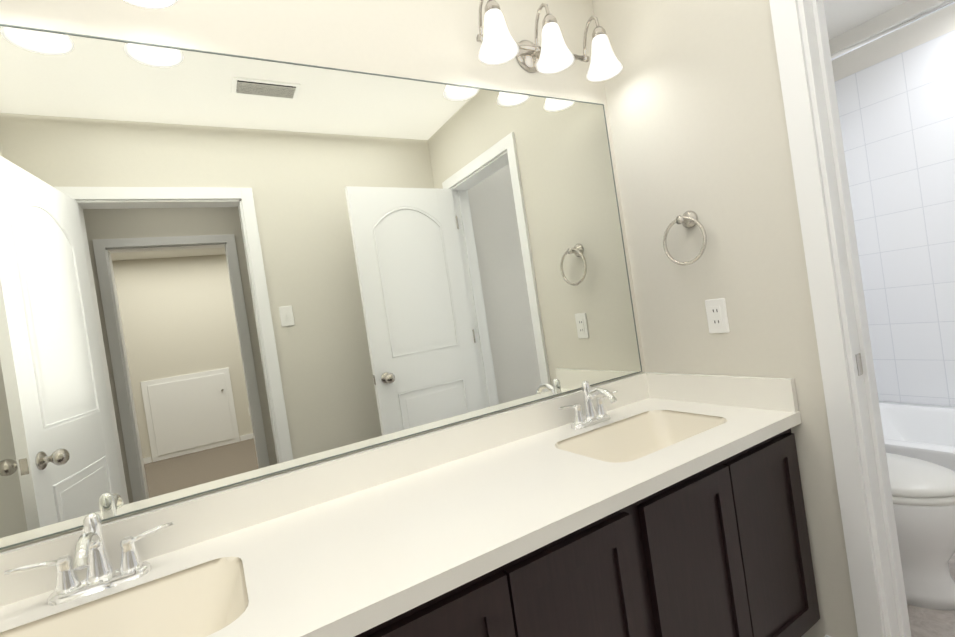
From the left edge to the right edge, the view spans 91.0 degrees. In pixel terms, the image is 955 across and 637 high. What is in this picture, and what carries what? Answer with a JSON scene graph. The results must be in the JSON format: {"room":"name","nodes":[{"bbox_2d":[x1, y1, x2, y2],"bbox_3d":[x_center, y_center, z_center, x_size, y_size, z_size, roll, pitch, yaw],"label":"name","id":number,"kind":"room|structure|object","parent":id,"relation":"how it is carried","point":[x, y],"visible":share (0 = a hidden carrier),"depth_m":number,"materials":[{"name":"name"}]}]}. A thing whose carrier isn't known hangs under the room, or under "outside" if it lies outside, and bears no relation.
{"room":"bathroom","nodes":[
{"label":"bathroom","id":0,"kind":"room"},
{"bbox_2d":[125,0,176,8],"bbox_3d":[-0.950,-0.785,0.924,0.588,0.217,0.196,-9,1,-30],"label":"sconce","id":1,"kind":"object","parent":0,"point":[155,4],"visible":1,"depth_m":1.06,"materials":[{"name":"white glass"}]},
{"bbox_2d":[0,0,645,551],"bbox_3d":[0.411,-0.107,1.832,4.200,2.440,0.128,-9,1,-30],"label":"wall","id":2,"kind":"structure","parent":0,"point":[220,270],"depth_m":1.23,"materials":[{"name":"clear glass"}]},
{"bbox_2d":[476,0,622,80],"bbox_3d":[0.231,-0.968,1.613,0.588,0.217,0.196,-9,1,-30],"label":"sconce","id":3,"kind":"object","parent":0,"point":[552,54],"visible":1,"depth_m":1.58,"materials":[{"name":"white glass"}]},
{"bbox_2d":[592,0,882,636],"bbox_3d":[1.110,-0.203,1.170,0.120,2.440,1.740,-9,1,-30],"label":"wall","id":4,"kind":"structure","parent":0,"point":[695,107],"depth_m":1.53,"materials":[{"name":"paint"}]},
{"bbox_2d":[663,211,706,264],"bbox_3d":[0.727,-0.279,1.626,0.060,0.188,0.168,-9,1,-30],"label":"towel ring","id":5,"kind":"object","parent":4,"relation":"attached to","point":[688,219],"visible":1,"depth_m":1.62,"materials":[{"name":"silver metal"}]},
{"bbox_2d":[705,298,729,333],"bbox_3d":[0.815,-0.008,1.598,0.008,0.118,0.072,-9,1,-30],"label":"electrical outlet cover","id":6,"kind":"object","parent":4,"relation":"attached to","point":[716,313],"visible":1,"depth_m":1.59,"materials":[{"name":"white plastic"}]},
{"bbox_2d":[823,0,907,39],"bbox_3d":[0.874,-1.407,-1.105,6.000,0.060,5.840,-9,1,-30],"label":"ceiling","id":7,"kind":"structure","parent":0,"point":[842,16],"depth_m":2.41,"materials":[{"name":"paint"}]},
{"bbox_2d":[829,0,954,81],"bbox_3d":[2.595,-0.433,2.089,0.120,2.440,1.650,-9,1,-30],"label":"wall","id":8,"kind":"structure","parent":0,"point":[941,22],"depth_m":2.45,"materials":[{"name":"paint"}]},
{"bbox_2d":[835,30,954,406],"bbox_3d":[2.184,-0.401,1.920,0.760,1.900,1.530,-9,1,-30],"label":"tiled wall","id":9,"kind":"structure","parent":8,"relation":"attached to","point":[897,117],"depth_m":2.48,"materials":[{"name":"white tile"}]},
{"bbox_2d":[831,0,954,59],"bbox_3d":[1.754,-1.175,1.731,0.056,0.055,1.512,-9,1,-30],"label":"curtain rod","id":10,"kind":"object","parent":9,"relation":"attached to","point":[902,24],"visible":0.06,"depth_m":1.87,"materials":[{"name":"silver metal"}]},
{"bbox_2d":[907,553,954,636],"bbox_3d":[1.008,1.071,1.122,4.200,0.050,1.800,-9,1,-30],"label":"floor","id":11,"kind":"structure","parent":0,"point":[925,622],"depth_m":1.51,"materials":[{"name":"beige tile"}]},
{"bbox_2d":[0,372,819,636],"bbox_3d":[-0.062,0.745,1.109,2.196,0.908,0.558,-9,1,-30],"label":"bathroom vanity","id":12,"kind":"object","parent":11,"relation":"on","point":[650,504],"visible":1,"depth_m":1.08,"materials":[{"name":"stone"}]},
{"bbox_2d":[879,401,954,471],"bbox_3d":[2.333,0.658,1.928,0.752,0.360,1.506,-9,1,-30],"label":"bathtub","id":13,"kind":"object","parent":11,"relation":"on","point":[924,432],"depth_m":2.43,"materials":[{"name":"white ceramic"}]},
{"bbox_2d":[886,453,954,609],"bbox_3d":[1.384,0.595,1.814,0.502,0.765,0.748,-9,1,-30],"label":"toilet","id":14,"kind":"object","parent":11,"relation":"on","point":[923,494],"visible":0.27,"depth_m":1.55,"materials":[{"name":"white ceramic"}]},
{"bbox_3d":[0.468,-0.094,-0.141,2.320,2.440,0.120,-9,1,-30],"label":"wall","id":15,"kind":"structure","parent":0,"visible":0},
{"bbox_2d":[769,0,910,636],"bbox_3d":[1.228,-0.044,1.012,0.152,2.092,0.833,-9,1,-30],"label":"door frame","id":16,"kind":"structure","parent":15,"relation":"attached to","point":[835,284],"depth_m":1.26,"materials":[{"name":"white wood"}]}
]}

